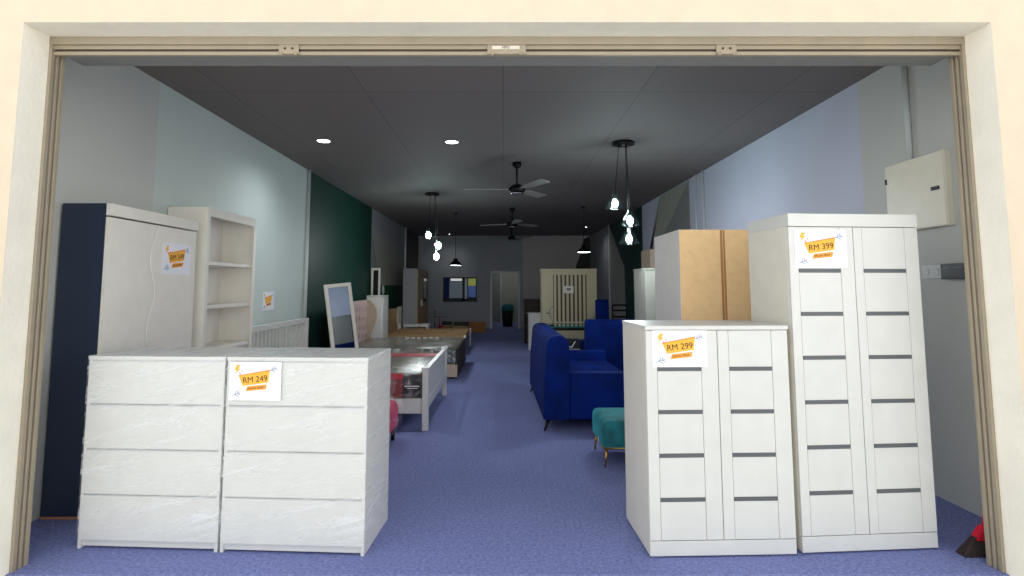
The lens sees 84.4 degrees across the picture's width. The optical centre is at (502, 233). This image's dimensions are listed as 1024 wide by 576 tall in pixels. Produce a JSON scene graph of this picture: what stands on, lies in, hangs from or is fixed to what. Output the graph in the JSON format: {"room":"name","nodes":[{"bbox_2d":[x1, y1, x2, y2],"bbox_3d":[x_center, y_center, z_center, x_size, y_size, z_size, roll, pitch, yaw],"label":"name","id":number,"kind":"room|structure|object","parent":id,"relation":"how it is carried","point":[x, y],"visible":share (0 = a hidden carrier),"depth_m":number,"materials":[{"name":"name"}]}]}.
{"room":"store","nodes":[
{"label":"store","id":0,"kind":"room"},
{"bbox_2d":[31,57,418,521],"bbox_3d":[-2.909,1.072,13.077,0.123,3.330,20.160,0,-5,0],"label":"wall","id":1,"kind":"structure","parent":0,"point":[128,138],"depth_m":5.52,"materials":[{"name":"grey paint"}]},
{"bbox_2d":[262,292,273,310],"bbox_3d":[-2.844,0.819,6.854,0.005,0.220,0.340,0,-5,0],"label":"price sign","id":2,"kind":"object","parent":1,"relation":"attached to","point":[268,297],"visible":1,"depth_m":6.85,"materials":[{"name":"paper"}]},
{"bbox_2d":[303,170,310,317],"bbox_3d":[-2.830,0.520,8.127,0.046,2.910,0.046,-2,-6,22],"label":"trim","id":3,"kind":"structure","parent":1,"relation":"attached to","point":[309,171],"depth_m":8.14,"materials":[{"name":"white plastic"}]},
{"bbox_2d":[404,228,406,268],"bbox_3d":[-2.830,0.783,16.348,0.055,1.910,0.055,-2,-6,22],"label":"trim","id":4,"kind":"structure","parent":1,"relation":"attached to","point":[405,228],"depth_m":16.35,"materials":[{"name":"white plastic"}]},
{"bbox_2d":[449,273,517,321],"bbox_3d":[0.050,1.804,20.843,5.800,3.110,3.600,0,-5,0],"label":"wall","id":5,"kind":"structure","parent":0,"point":[509,281],"depth_m":22.48,"materials":[{"name":"beige paint"}]},
{"bbox_2d":[492,273,500,321],"bbox_3d":[-0.280,2.485,22.431,0.440,2.050,0.070,0,-5,0],"label":"door","id":6,"kind":"structure","parent":5,"relation":"in","point":[496,277],"depth_m":22.40,"materials":[{"name":"beige paint"}]},
{"bbox_2d":[418,236,590,328],"bbox_3d":[0.050,1.630,18.969,5.800,3.110,0.164,0,-5,0],"label":"wall","id":7,"kind":"structure","parent":0,"point":[478,256],"depth_m":18.97,"materials":[{"name":"paint"}]},
{"bbox_2d":[443,277,476,301],"bbox_3d":[-1.440,1.879,18.947,1.120,0.810,0.120,0,-5,0],"label":"window","id":8,"kind":"structure","parent":7,"relation":"in","point":[468,287],"depth_m":18.92,"materials":[{"name":"black paint"}]},
{"bbox_2d":[444,278,448,298],"bbox_3d":[-1.880,1.854,18.950,0.160,0.700,0.040,0,-5,0],"label":"curtain","id":9,"kind":"object","parent":8,"relation":"hanging from","point":[446,280],"depth_m":18.93,"materials":[{"name":"blue fabric"}]},
{"bbox_2d":[490,271,519,328],"bbox_3d":[0.070,2.224,18.925,0.980,1.920,0.160,0,-5,0],"label":"door frame","id":10,"kind":"structure","parent":7,"relation":"in","point":[491,272],"depth_m":18.86,"materials":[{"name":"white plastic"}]},
{"bbox_2d":[5,322,1009,575],"bbox_3d":[0.050,2.675,12.873,6.000,0.100,20.270,0,-5,0],"label":"floor","id":11,"kind":"structure","parent":0,"point":[485,490],"depth_m":3.41,"materials":[{"name":"carpet"}]},
{"bbox_2d":[40,203,198,518],"bbox_3d":[-2.672,0.825,4.066,0.315,1.950,1.050,0,-5,0],"label":"wardrobe","id":12,"kind":"object","parent":11,"relation":"on","point":[113,294],"visible":0.62,"depth_m":3.61,"materials":[{"name":"blue laminate"}]},
{"bbox_2d":[161,242,190,274],"bbox_3d":[-2.524,0.199,4.375,0.006,0.235,0.380,0,-5,0],"label":"price sign","id":13,"kind":"object","parent":12,"relation":"attached to","point":[176,258],"visible":1,"depth_m":4.36,"materials":[{"name":"paper"}]},
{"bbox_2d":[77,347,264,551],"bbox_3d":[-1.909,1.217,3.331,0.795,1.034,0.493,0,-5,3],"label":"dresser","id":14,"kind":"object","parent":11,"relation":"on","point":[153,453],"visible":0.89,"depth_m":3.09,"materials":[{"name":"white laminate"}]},
{"bbox_2d":[168,207,256,346],"bbox_3d":[-2.669,0.858,5.168,0.342,2.090,0.950,0,-5,0],"label":"bookcase","id":15,"kind":"object","parent":11,"relation":"on","point":[223,303],"visible":0.44,"depth_m":5.57,"materials":[{"name":"beige laminate"}]},
{"bbox_2d":[220,348,390,555],"bbox_3d":[-1.112,1.213,3.284,0.795,1.034,0.493,0,-5,3],"label":"dresser","id":16,"kind":"object","parent":11,"relation":"on","point":[306,470],"visible":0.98,"depth_m":3.05,"materials":[{"name":"white laminate"}]},
{"bbox_2d":[228,362,281,400],"bbox_3d":[-1.353,0.807,3.083,0.290,0.205,0.005,0,-5,3],"label":"price sign","id":17,"kind":"object","parent":16,"relation":"attached to","point":[261,381],"visible":1,"depth_m":3.08,"materials":[{"name":"paper"}]},
{"bbox_2d":[323,282,358,347],"bbox_3d":[-2.239,1.435,7.932,0.202,1.493,0.555,-5,-7,41],"label":"mirror","id":18,"kind":"object","parent":11,"relation":"on","point":[338,297],"visible":0.49,"depth_m":7.96,"materials":[{"name":"beige mirror"}]},
{"bbox_2d":[252,318,447,430],"bbox_3d":[-1.679,1.532,6.536,1.902,1.000,1.894,0,-5,0],"label":"bed","id":19,"kind":"object","parent":11,"relation":"on","point":[290,333],"visible":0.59,"depth_m":6.29,"materials":[{"name":"laminate"}]},
{"bbox_2d":[390,353,437,397],"bbox_3d":[-1.684,1.635,6.527,1.752,0.313,1.718,0,-5,0],"label":"mattress","id":20,"kind":"object","parent":19,"relation":"on","point":[406,371],"visible":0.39,"depth_m":5.73,"materials":[{"name":"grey plastic"}]},
{"bbox_2d":[366,295,388,337],"bbox_3d":[-2.505,1.852,11.242,0.330,1.235,0.550,0,-5,0],"label":"cabinet","id":21,"kind":"object","parent":11,"relation":"on","point":[380,330],"visible":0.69,"depth_m":11.02,"materials":[{"name":"white laminate"}]},
{"bbox_2d":[371,268,380,294],"bbox_3d":[-2.692,1.630,11.900,0.195,1.800,0.030,0,-5,0],"label":"mirror","id":22,"kind":"object","parent":21,"relation":"on","point":[375,272],"visible":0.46,"depth_m":11.95,"materials":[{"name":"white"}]},
{"bbox_2d":[389,400,397,440],"bbox_3d":[-1.220,1.689,5.065,0.660,0.415,0.656,0,-5,0],"label":"wrapped pouffe","id":23,"kind":"object","parent":11,"relation":"on","point":[393,412],"visible":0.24,"depth_m":5.10,"materials":[{"name":"fabric"}]},
{"bbox_2d":[388,306,401,333],"bbox_3d":[-2.670,2.244,13.751,0.320,0.920,0.420,0,-5,0],"label":"base cabinet","id":24,"kind":"object","parent":11,"relation":"on","point":[394,314],"visible":0.43,"depth_m":13.57,"materials":[{"name":"brown wood"}]},
{"bbox_2d":[353,299,465,378],"bbox_3d":[-1.657,1.732,9.596,1.925,1.169,1.970,0,-5,0],"label":"upholstered bed","id":25,"kind":"object","parent":11,"relation":"on","point":[365,311],"visible":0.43,"depth_m":10.10,"materials":[{"name":"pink fabric"}]},
{"bbox_2d":[358,337,462,363],"bbox_3d":[-1.597,1.966,9.576,1.755,0.258,1.805,0,-5,0],"label":"mattress","id":26,"kind":"object","parent":25,"relation":"on","point":[397,344],"visible":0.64,"depth_m":9.25,"materials":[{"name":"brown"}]},
{"bbox_2d":[402,269,427,328],"bbox_3d":[-2.320,1.904,15.164,0.400,1.860,1.950,0,-5,0],"label":"wardrobe","id":27,"kind":"object","parent":11,"relation":"on","point":[415,281],"visible":0.62,"depth_m":14.26,"materials":[{"name":"grey paint"}]},
{"bbox_2d":[403,323,429,328],"bbox_3d":[-2.100,2.458,13.781,0.600,0.500,0.400,0,-5,0],"label":"bench","id":28,"kind":"object","parent":11,"relation":"on","point":[427,325],"visible":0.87,"depth_m":13.61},
{"bbox_2d":[388,323,470,345],"bbox_3d":[-1.635,2.314,12.509,1.750,0.550,1.920,0,-5,0],"label":"bed","id":29,"kind":"object","parent":11,"relation":"on","point":[451,333],"visible":0.59,"depth_m":12.34,"materials":[{"name":"beige laminate"}]},
{"bbox_2d":[434,316,446,328],"bbox_3d":[-1.780,2.620,15.941,0.356,0.567,0.585,0,-5,0],"label":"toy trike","id":30,"kind":"object","parent":11,"relation":"on","point":[439,326],"visible":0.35,"depth_m":15.91,"materials":[{"name":"red plastic"}]},
{"bbox_2d":[441,321,451,328],"bbox_3d":[-1.660,2.791,16.713,0.300,0.380,0.340,0,-5,0],"label":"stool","id":31,"kind":"object","parent":11,"relation":"on","point":[446,324],"visible":0.65,"depth_m":16.57,"materials":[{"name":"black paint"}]},
{"bbox_2d":[453,322,468,328],"bbox_3d":[-1.220,2.763,16.415,0.460,0.380,0.340,0,-5,0],"label":"stool","id":32,"kind":"object","parent":11,"relation":"on","point":[456,325],"visible":0.62,"depth_m":16.27,"materials":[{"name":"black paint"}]},
{"bbox_2d":[469,321,485,332],"bbox_3d":[-0.800,2.899,17.507,0.520,0.312,0.404,0,-5,-4],"label":"carton","id":33,"kind":"object","parent":11,"relation":"on","point":[476,327],"visible":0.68,"depth_m":17.31,"materials":[{"name":"brown cardboard"}]},
{"bbox_2d":[501,303,513,326],"bbox_3d":[0.160,2.883,20.019,0.440,0.810,0.440,0,-5,0],"label":"waste bin","id":34,"kind":"object","parent":11,"relation":"on","point":[507,309],"visible":1,"depth_m":19.86,"materials":[{"name":"black plastic"}]},
{"bbox_2d":[523,299,540,343],"bbox_3d":[0.780,2.192,14.158,0.520,1.100,0.360,0,-5,0],"label":"bookcase","id":35,"kind":"object","parent":11,"relation":"on","point":[529,305],"visible":0.47,"depth_m":14.33,"materials":[{"name":"brown wood"}]},
{"bbox_2d":[527,312,540,349],"bbox_3d":[0.735,2.201,12.748,0.350,0.820,0.425,0,-5,0],"label":"base cabinet","id":36,"kind":"object","parent":11,"relation":"on","point":[533,317],"visible":0.53,"depth_m":12.56,"materials":[{"name":"laminate"}]},
{"bbox_2d":[546,323,583,330],"bbox_3d":[1.280,1.918,9.463,1.140,0.775,0.800,0,-5,0],"label":"glass table","id":37,"kind":"object","parent":11,"relation":"on","point":[558,326],"visible":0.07,"depth_m":9.16,"materials":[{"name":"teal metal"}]},
{"bbox_2d":[540,269,596,338],"bbox_3d":[1.310,1.598,11.346,1.100,1.760,0.530,0,-5,0],"label":"tall cabinet","id":38,"kind":"object","parent":11,"relation":"on","point":[572,293],"visible":0.69,"depth_m":11.14,"materials":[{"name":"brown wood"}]},
{"bbox_2d":[553,275,586,321],"bbox_3d":[1.320,1.278,11.146,0.660,0.920,0.008,0,-5,0],"label":"grille","id":39,"kind":"object","parent":38,"relation":"attached to","point":[569,291],"depth_m":11.14,"materials":[{"name":"beige wood"}]},
{"bbox_2d":[530,322,623,430],"bbox_3d":[0.890,1.582,6.632,1.020,0.929,2.121,0,-5,-1],"label":"velvet sofa","id":40,"kind":"object","parent":11,"relation":"on","point":[566,384],"visible":0.79,"depth_m":5.58,"materials":[{"name":"blue fabric"}]},
{"bbox_2d":[570,360,619,369],"bbox_3d":[1.012,1.713,7.070,0.760,0.140,0.882,0,-5,-1],"label":"seat cushion","id":41,"kind":"object","parent":40,"relation":"on","point":[574,364],"depth_m":7.00,"materials":[{"name":"blue fabric"}]},
{"bbox_2d":[570,370,620,370],"bbox_3d":[1.028,1.630,6.184,0.760,0.140,0.882,0,-5,-1],"label":"seat cushion","id":42,"kind":"object","parent":40,"relation":"on","point":[570,370],"depth_m":6.58,"materials":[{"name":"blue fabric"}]},
{"bbox_2d":[595,299,608,318],"bbox_3d":[1.790,1.793,10.303,0.400,1.180,0.450,0,-5,0],"label":"dining chair","id":43,"kind":"object","parent":11,"relation":"on","point":[601,305],"visible":0.2,"depth_m":10.12,"materials":[{"name":"fabric"}]},
{"bbox_2d":[579,319,634,370],"bbox_3d":[1.590,1.734,8.375,0.840,0.940,0.800,0,-5,0],"label":"velvet armchair","id":44,"kind":"object","parent":11,"relation":"on","point":[599,334],"visible":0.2,"depth_m":8.00,"materials":[{"name":"blue fabric"}]},
{"bbox_2d":[592,408,624,467],"bbox_3d":[1.058,1.684,4.704,0.565,0.361,0.560,0,-5,0],"label":"ottoman","id":45,"kind":"object","parent":11,"relation":"on","point":[608,424],"visible":0.56,"depth_m":4.46,"materials":[{"name":"teal fabric"}]},
{"bbox_2d":[612,304,626,318],"bbox_3d":[2.220,1.902,10.914,0.360,1.075,0.413,0,-5,0],"label":"chair","id":46,"kind":"object","parent":11,"relation":"on","point":[613,316],"visible":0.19,"depth_m":10.75,"materials":[{"name":"black metal"}]},
{"bbox_2d":[633,268,655,319],"bbox_3d":[2.005,1.274,7.213,0.510,1.640,0.606,0,-5,0],"label":"tall cabinet","id":47,"kind":"object","parent":11,"relation":"on","point":[644,278],"visible":0.24,"depth_m":7.01,"materials":[{"name":"beige paint"}]},
{"bbox_2d":[641,249,654,267],"bbox_3d":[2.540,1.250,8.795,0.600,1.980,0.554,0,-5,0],"label":"box","id":48,"kind":"object","parent":47,"relation":"on","point":[647,256],"visible":0.17,"depth_m":8.70,"materials":[{"name":"beige cardboard"}]},
{"bbox_2d":[654,230,750,320],"bbox_3d":[1.670,0.927,4.643,0.620,1.855,0.723,0,-5,0],"label":"wardrobe","id":49,"kind":"object","parent":11,"relation":"on","point":[700,274],"visible":0.28,"depth_m":4.35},
{"bbox_2d":[622,320,796,555],"bbox_3d":[1.154,1.125,3.270,0.788,1.205,0.507,0,-5,-2],"label":"cupboard","id":50,"kind":"object","parent":11,"relation":"on","point":[709,460],"visible":1,"depth_m":3.03,"materials":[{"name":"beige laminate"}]},
{"bbox_2d":[652,330,707,366],"bbox_3d":[0.957,0.624,3.058,0.300,0.196,0.005,0,-5,-2],"label":"price sign","id":51,"kind":"object","parent":50,"relation":"attached to","point":[670,348],"visible":1,"depth_m":3.06,"materials":[{"name":"paper"}]},
{"bbox_2d":[748,213,937,552],"bbox_3d":[1.957,0.819,3.326,0.767,1.825,0.444,0,-5,-4],"label":"wardrobe","id":52,"kind":"object","parent":11,"relation":"on","point":[863,476],"visible":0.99,"depth_m":3.11,"materials":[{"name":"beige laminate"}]},
{"bbox_2d":[794,229,847,267],"bbox_3d":[1.777,0.085,3.157,0.305,0.215,0.005,0,-5,-4],"label":"price sign","id":53,"kind":"object","parent":52,"relation":"attached to","point":[813,248],"visible":1,"depth_m":3.16,"materials":[{"name":"paper"}]},
{"bbox_2d":[956,515,985,557],"bbox_3d":[2.599,1.147,3.047,0.357,1.136,0.067,0,-5,0],"label":"broom","id":54,"kind":"object","parent":11,"relation":"on","point":[973,546],"visible":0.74,"depth_m":2.98,"materials":[{"name":"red plastic"}]},
{"bbox_3d":[0.880,1.957,8.405,0.500,0.500,0.500,0,-5,0],"label":"coffee table","id":55,"kind":"object","parent":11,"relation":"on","visible":0},
{"bbox_2d":[566,338,578,348],"bbox_3d":[0.950,1.628,8.384,0.340,0.150,0.163,0,-5,0],"label":"printed box","id":56,"kind":"object","parent":55,"relation":"on","point":[573,342],"visible":0.34,"depth_m":8.30,"materials":[{"name":"black cardboard"}]},
{"bbox_2d":[134,66,884,235],"bbox_3d":[0.050,-0.526,13.226,6.040,0.120,20.160,0,-5,0],"label":"ceiling","id":57,"kind":"structure","parent":0,"point":[388,128],"depth_m":5.83,"materials":[{"name":"grey paint"}]},
{"bbox_2d":[316,138,330,142],"bbox_3d":[-2.090,-1.079,6.578,0.170,0.012,0.170,0,-5,0],"label":"recessed light","id":58,"kind":"object","parent":57,"relation":"in","point":[321,140],"visible":1,"depth_m":6.56,"materials":[{"name":"white plastic"}]},
{"bbox_2d":[425,192,440,259],"bbox_3d":[-1.265,-0.127,10.321,0.396,1.215,0.336,0,-5,0],"label":"cluster","id":59,"kind":"object","parent":57,"relation":"hanging from","point":[428,234],"visible":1,"depth_m":10.29,"materials":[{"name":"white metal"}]},
{"bbox_2d":[445,139,458,143],"bbox_3d":[-0.600,-1.074,6.628,0.170,0.012,0.170,0,-5,0],"label":"recessed light","id":60,"kind":"object","parent":57,"relation":"in","point":[451,141],"visible":1,"depth_m":6.60,"materials":[{"name":"white plastic"}]},
{"bbox_2d":[449,213,461,265],"bbox_3d":[-1.090,0.130,13.044,0.310,1.220,0.310,0,-5,0],"label":"dome pendant","id":61,"kind":"object","parent":57,"relation":"hanging from","point":[455,262],"visible":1,"depth_m":12.95,"materials":[{"name":"black metal"}]},
{"bbox_2d":[463,162,549,197],"bbox_3d":[0.043,-0.751,7.743,1.184,0.450,1.321,0,-5,0],"label":"ceiling fan","id":62,"kind":"object","parent":57,"relation":"hanging from","point":[515,189],"visible":1,"depth_m":7.69,"materials":[{"name":"black metal"}]},
{"bbox_2d":[486,228,531,240],"bbox_3d":[0.173,0.011,16.145,1.277,0.410,1.277,0,-5,0],"label":"ceiling fan","id":63,"kind":"object","parent":57,"relation":"hanging from","point":[510,238],"visible":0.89,"depth_m":15.95,"materials":[{"name":"black metal"}]},
{"bbox_2d":[480,208,538,227],"bbox_3d":[0.149,-0.348,12.180,1.302,0.430,1.249,0,-5,0],"label":"ceiling fan","id":64,"kind":"object","parent":57,"relation":"hanging from","point":[511,224],"visible":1,"depth_m":12.25,"materials":[{"name":"black metal"}]},
{"bbox_2d":[576,206,591,252],"bbox_3d":[1.720,-0.083,12.060,0.340,0.980,0.340,0,-5,0],"label":"dome pendant","id":65,"kind":"object","parent":57,"relation":"hanging from","point":[583,249],"visible":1,"depth_m":12.01,"materials":[{"name":"black metal"}]},
{"bbox_2d":[612,139,634,242],"bbox_3d":[1.400,-0.479,6.623,0.406,1.198,0.366,0,-5,0],"label":"cluster","id":66,"kind":"object","parent":57,"relation":"hanging from","point":[625,143],"visible":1,"depth_m":6.62,"materials":[{"name":"black metal"}]},
{"bbox_2d":[0,0,1023,575],"bbox_3d":[0.000,-0.842,3.044,14.000,5.320,0.345,0,-5,0],"label":"wall","id":67,"kind":"structure","parent":0,"point":[992,30],"depth_m":2.90,"materials":[{"name":"beige paint"}]},
{"bbox_2d":[278,45,298,55],"bbox_3d":[-1.160,-0.996,3.058,0.110,0.069,0.012,0,-5,0],"label":"bracket","id":68,"kind":"object","parent":67,"relation":"attached to","point":[283,49],"visible":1,"depth_m":3.06,"materials":[{"name":"brown metal"}]},
{"bbox_2d":[487,45,525,55],"bbox_3d":[0.020,-0.996,3.058,0.210,0.069,0.012,0,-5,0],"label":"bracket","id":69,"kind":"object","parent":67,"relation":"attached to","point":[491,49],"visible":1,"depth_m":3.06,"materials":[{"name":"brown metal"}]},
{"bbox_2d":[49,37,964,56],"bbox_3d":[0.022,-1.015,3.081,4.955,0.096,0.053,0,-5,0],"label":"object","id":70,"kind":"structure","parent":67,"relation":"attached to","point":[74,46],"depth_m":3.07,"materials":[{"name":"brown metal"}]},
{"bbox_2d":[64,51,949,65],"bbox_3d":[0.022,-1.010,3.162,4.845,0.093,0.140,0,-5,0],"label":"shutter rail","id":71,"kind":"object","parent":67,"relation":"attached to","point":[84,61],"depth_m":3.17,"materials":[{"name":"metal"}]},
{"bbox_2d":[9,44,1005,572],"bbox_3d":[0.022,0.316,2.978,4.955,2.763,0.090,0,-5,0],"label":"door frame","id":72,"kind":"structure","parent":67,"relation":"attached to","point":[986,439],"depth_m":2.96,"materials":[{"name":"brown metal"}]},
{"bbox_2d":[716,45,736,55],"bbox_3d":[1.210,-0.996,3.058,0.110,0.069,0.012,0,-5,0],"label":"bracket","id":73,"kind":"object","parent":67,"relation":"attached to","point":[720,49],"visible":1,"depth_m":3.06,"materials":[{"name":"beige metal"}]},
{"bbox_2d":[590,57,982,516],"bbox_3d":[3.008,1.072,13.077,0.124,3.330,20.160,0,-5,0],"label":"wall","id":74,"kind":"structure","parent":0,"point":[833,157],"depth_m":4.64,"materials":[{"name":"grey paint"}]},
{"bbox_2d":[608,225,610,318],"bbox_3d":[2.930,1.212,15.555,0.037,2.910,0.037,-2,-6,22],"label":"trim","id":75,"kind":"structure","parent":74,"relation":"attached to","point":[608,225],"depth_m":15.55,"materials":[{"name":"white plastic"}]},
{"bbox_2d":[694,175,697,229],"bbox_3d":[2.930,0.554,8.485,0.028,2.910,0.028,0,-5,0],"label":"trim","id":76,"kind":"structure","parent":74,"relation":"attached to","point":[694,175],"depth_m":8.57,"materials":[{"name":"white plastic"}]},
{"bbox_2d":[701,170,704,229],"bbox_3d":[2.930,0.524,8.167,0.028,2.910,0.028,0,-5,0],"label":"trim","id":77,"kind":"structure","parent":74,"relation":"attached to","point":[701,170],"depth_m":8.25,"materials":[{"name":"white plastic"}]},
{"bbox_2d":[900,66,912,159],"bbox_3d":[2.930,-0.909,4.102,0.037,0.810,0.037,-2,-6,22],"label":"conduit","id":78,"kind":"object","parent":74,"relation":"attached to","point":[904,74],"depth_m":4.09,"materials":[{"name":"white plastic"}]},
{"bbox_2d":[885,149,955,229],"bbox_3d":[2.921,-0.279,3.988,0.059,0.505,0.570,0,-5,0],"label":"electrical box","id":79,"kind":"object","parent":74,"relation":"attached to","point":[922,186],"visible":0.77,"depth_m":3.89,"materials":[{"name":"metal"}]},
{"bbox_2d":[922,264,940,278],"bbox_3d":[2.942,0.263,3.872,0.017,0.095,0.180,0,-5,0],"label":"light switch","id":80,"kind":"object","parent":74,"relation":"attached to","point":[928,271],"visible":1,"depth_m":3.87,"materials":[{"name":"white plastic"}]},
{"bbox_2d":[940,263,964,278],"bbox_3d":[2.934,0.246,3.673,0.032,0.100,0.200,0,-5,0],"label":"box","id":81,"kind":"object","parent":74,"relation":"attached to","point":[948,271],"visible":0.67,"depth_m":3.67,"materials":[{"name":"grey metal"}]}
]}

